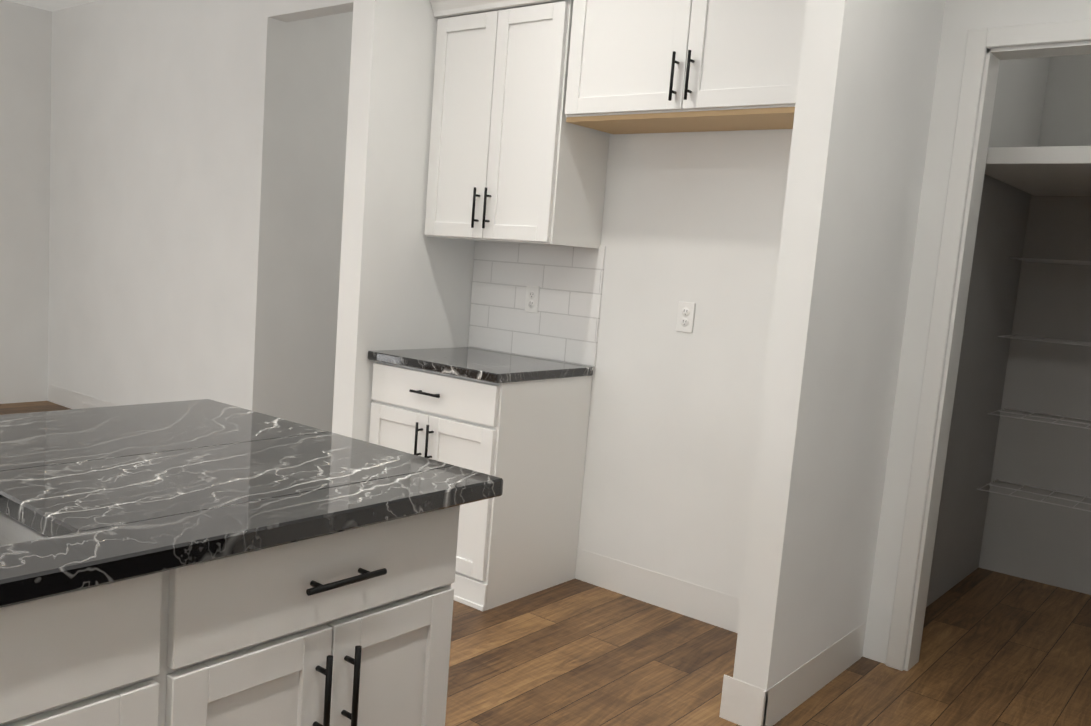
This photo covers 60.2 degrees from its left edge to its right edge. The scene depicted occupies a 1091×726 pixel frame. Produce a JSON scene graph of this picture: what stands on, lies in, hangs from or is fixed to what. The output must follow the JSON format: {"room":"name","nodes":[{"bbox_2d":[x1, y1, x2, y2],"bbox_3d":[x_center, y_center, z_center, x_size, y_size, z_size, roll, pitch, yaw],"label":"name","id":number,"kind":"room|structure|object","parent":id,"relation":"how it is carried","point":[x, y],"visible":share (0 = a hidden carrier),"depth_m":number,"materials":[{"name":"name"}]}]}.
{"room":"kitchen","nodes":[
{"label":"kitchen","id":0,"kind":"room"},
{"bbox_2d":[0,0,51,403],"bbox_3d":[-5.729,-1.005,4.510,0.120,2.974,11.830,10,9,38],"label":"wall","id":1,"kind":"structure","parent":0,"point":[25,75],"depth_m":6.81,"materials":[{"name":"paint"}]},
{"bbox_2d":[6,0,98,11],"bbox_3d":[-2.386,-1.925,1.819,8.120,0.291,11.710,10,9,38],"label":"ceiling","id":2,"kind":"structure","parent":0,"point":[51,5],"depth_m":6.54,"materials":[{"name":"paint"}]},
{"bbox_2d":[270,11,352,431],"bbox_3d":[-0.814,-0.851,6.407,0.120,2.877,2.460,10,9,38],"label":"wall","id":3,"kind":"structure","parent":0,"point":[317,60],"depth_m":5.56,"materials":[{"name":"paint"}]},
{"bbox_2d":[332,0,474,441],"bbox_3d":[-0.573,-0.575,4.063,0.130,2.859,0.660,10,9,38],"label":"wall","id":4,"kind":"structure","parent":0,"point":[405,282],"depth_m":3.87,"materials":[{"name":"paint"}]},
{"bbox_2d":[47,0,792,598],"bbox_3d":[-1.261,-0.741,5.113,6.120,2.941,0.120,10,9,38],"label":"wall","id":5,"kind":"structure","parent":0,"point":[165,148],"depth_m":5.34,"materials":[{"name":"paint"}]},
{"bbox_2d":[49,384,118,408],"bbox_3d":[-2.731,0.388,6.307,2.614,0.174,0.014,10,9,38],"label":"baseboard","id":6,"kind":"structure","parent":5,"relation":"attached to","point":[61,396],"depth_m":6.87,"materials":[{"name":"white wood"}]},
{"bbox_2d":[424,0,609,248],"bbox_3d":[-0.131,-0.991,3.845,0.695,1.001,0.395,10,9,38],"label":"upper cabinet","id":7,"kind":"object","parent":5,"relation":"attached to","point":[515,157],"visible":1,"depth_m":3.71,"materials":[{"name":"white wood"}]},
{"bbox_2d":[468,241,605,366],"bbox_3d":[-0.055,-0.274,4.079,0.720,0.506,0.010,10,9,38],"label":"tile backsplash","id":8,"kind":"structure","parent":5,"relation":"attached to","point":[562,325],"depth_m":4.05,"materials":[{"name":"white tile"}]},
{"bbox_2d":[525,285,539,312],"bbox_3d":[-0.059,-0.276,4.070,0.072,0.117,0.008,10,9,38],"label":"electrical outlet plate","id":9,"kind":"object","parent":8,"relation":"attached to","point":[532,299],"visible":1,"depth_m":4.07,"materials":[{"name":"white plastic"}]},
{"bbox_2d":[575,548,740,632],"bbox_3d":[0.552,0.920,3.677,1.085,0.151,0.016,10,9,38],"label":"baseboard","id":10,"kind":"structure","parent":5,"relation":"attached to","point":[707,605],"depth_m":3.75,"materials":[{"name":"white wood"}]},
{"bbox_2d":[676,301,694,332],"bbox_3d":[0.536,-0.176,3.607,0.072,0.117,0.008,10,9,38],"label":"outlet","id":11,"kind":"object","parent":5,"relation":"attached to","point":[685,316],"visible":1,"depth_m":3.60,"materials":[{"name":"white plastic"}]},
{"bbox_2d":[565,0,806,133],"bbox_3d":[0.550,-1.198,3.280,1.090,0.724,0.395,10,9,38],"label":"upper cabinet","id":12,"kind":"object","parent":5,"relation":"attached to","point":[651,66],"visible":0.75,"depth_m":3.20,"materials":[{"name":"white wood"}]},
{"bbox_2d":[0,401,1090,725],"bbox_3d":[-2.613,0.943,2.185,8.120,0.291,11.710,10,9,38],"label":"floor","id":13,"kind":"structure","parent":0,"point":[998,649],"depth_m":3.25,"materials":[{"name":"brown wood"}]},
{"bbox_2d":[0,557,227,725],"bbox_3d":[-1.139,0.689,1.238,0.710,0.910,1.086,10,9,38],"label":"base cabinet","id":14,"kind":"object","parent":13,"relation":"on","point":[147,650],"depth_m":1.30,"materials":[{"name":"white wood"}]},
{"bbox_2d":[0,399,502,607],"bbox_3d":[-1.190,0.220,1.270,1.037,0.073,2.255,10,9,38],"label":"countertop","id":15,"kind":"structure","parent":14,"relation":"on","point":[97,496],"depth_m":1.62,"materials":[{"name":"black stone"}]},
{"bbox_2d":[0,512,47,545],"bbox_3d":[-1.021,0.371,1.213,0.459,0.237,0.704,10,9,38],"label":"sink basin","id":16,"kind":"object","parent":15,"relation":"in","point":[13,531],"depth_m":1.48,"materials":[{"name":"silver metal"}]},
{"bbox_2d":[220,505,459,725],"bbox_3d":[-0.673,0.652,1.813,0.710,0.910,0.668,10,9,38],"label":"base cabinet","id":17,"kind":"object","parent":13,"relation":"on","point":[351,627],"depth_m":1.60,"materials":[{"name":"white wood"}]},
{"bbox_2d":[369,361,591,611],"bbox_3d":[-0.308,0.453,3.939,0.710,0.894,0.616,10,9,38],"label":"base cabinet","id":18,"kind":"object","parent":13,"relation":"on","point":[525,441],"visible":0.73,"depth_m":3.68,"materials":[{"name":"white wood"}]},
{"bbox_2d":[368,347,592,382],"bbox_3d":[-0.268,0.001,3.879,0.724,0.052,0.591,10,9,38],"label":"countertop","id":19,"kind":"structure","parent":18,"relation":"on","point":[485,365],"depth_m":3.75,"materials":[{"name":"black stone"}]},
{"bbox_2d":[733,0,1053,689],"bbox_3d":[1.441,-0.369,3.539,0.110,2.876,2.340,10,9,38],"label":"wall","id":20,"kind":"structure","parent":0,"point":[864,99],"depth_m":2.90,"materials":[{"name":"paint"}]},
{"bbox_2d":[719,674,752,725],"bbox_3d":[0.764,1.000,3.082,0.060,0.144,0.647,10,9,38],"label":"baseboard","id":21,"kind":"structure","parent":20,"relation":"attached to","point":[745,704],"depth_m":2.82,"materials":[{"name":"white wood"}]},
{"bbox_2d":[749,622,864,725],"bbox_3d":[0.882,1.011,3.073,0.014,0.144,0.804,10,9,38],"label":"baseboard","id":22,"kind":"structure","parent":20,"relation":"attached to","point":[768,707],"depth_m":2.98,"materials":[{"name":"white wood"}]},
{"bbox_2d":[862,0,1090,669],"bbox_3d":[1.981,-0.239,2.723,1.770,2.877,0.120,10,9,38],"label":"wall","id":23,"kind":"structure","parent":0,"point":[961,18],"depth_m":3.20,"materials":[{"name":"paint"}]},
{"bbox_2d":[885,19,1090,670],"bbox_3d":[1.664,0.045,2.986,0.859,2.195,0.138,10,9,38],"label":"door frame","id":24,"kind":"structure","parent":23,"relation":"attached to","point":[979,42],"depth_m":3.16,"materials":[{"name":"white wood"}]},
{"bbox_2d":[982,54,1090,594],"bbox_3d":[2.836,-0.315,3.978,1.620,2.874,0.050,10,9,38],"label":"wall","id":25,"kind":"structure","parent":0,"point":[1050,544],"depth_m":4.36,"materials":[{"name":"paint"}]},
{"bbox_2d":[977,479,1090,511],"bbox_3d":[2.304,0.686,3.531,1.490,0.054,1.394,10,9,38],"label":"wire shelf","id":26,"kind":"object","parent":25,"relation":"attached to","point":[1023,485],"visible":1,"depth_m":4.26,"materials":[{"name":"white metal"}]},
{"bbox_2d":[985,146,1090,195],"bbox_3d":[2.483,-0.691,3.451,1.500,0.094,1.167,10,9,38],"label":"shelf","id":27,"kind":"object","parent":25,"relation":"attached to","point":[1052,171],"visible":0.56,"depth_m":3.44,"materials":[{"name":"white wood"}]},
{"bbox_2d":[988,408,1090,429],"bbox_3d":[2.332,0.340,3.487,1.490,0.054,1.394,10,9,38],"label":"wire shelf","id":28,"kind":"object","parent":25,"relation":"attached to","point":[1088,424],"visible":1,"depth_m":4.23,"materials":[{"name":"white metal"}]},
{"bbox_2d":[998,335,1090,345],"bbox_3d":[2.359,-0.006,3.443,1.490,0.054,1.394,10,9,38],"label":"wire shelf","id":29,"kind":"object","parent":25,"relation":"attached to","point":[1053,340],"visible":1,"depth_m":4.19,"materials":[{"name":"white metal"}]},
{"bbox_2d":[1009,257,1090,264],"bbox_3d":[2.386,-0.352,3.399,1.490,0.054,1.394,10,9,38],"label":"wire shelf","id":30,"kind":"object","parent":25,"relation":"attached to","point":[1058,261],"visible":1,"depth_m":4.15,"materials":[{"name":"white metal"}]}
]}

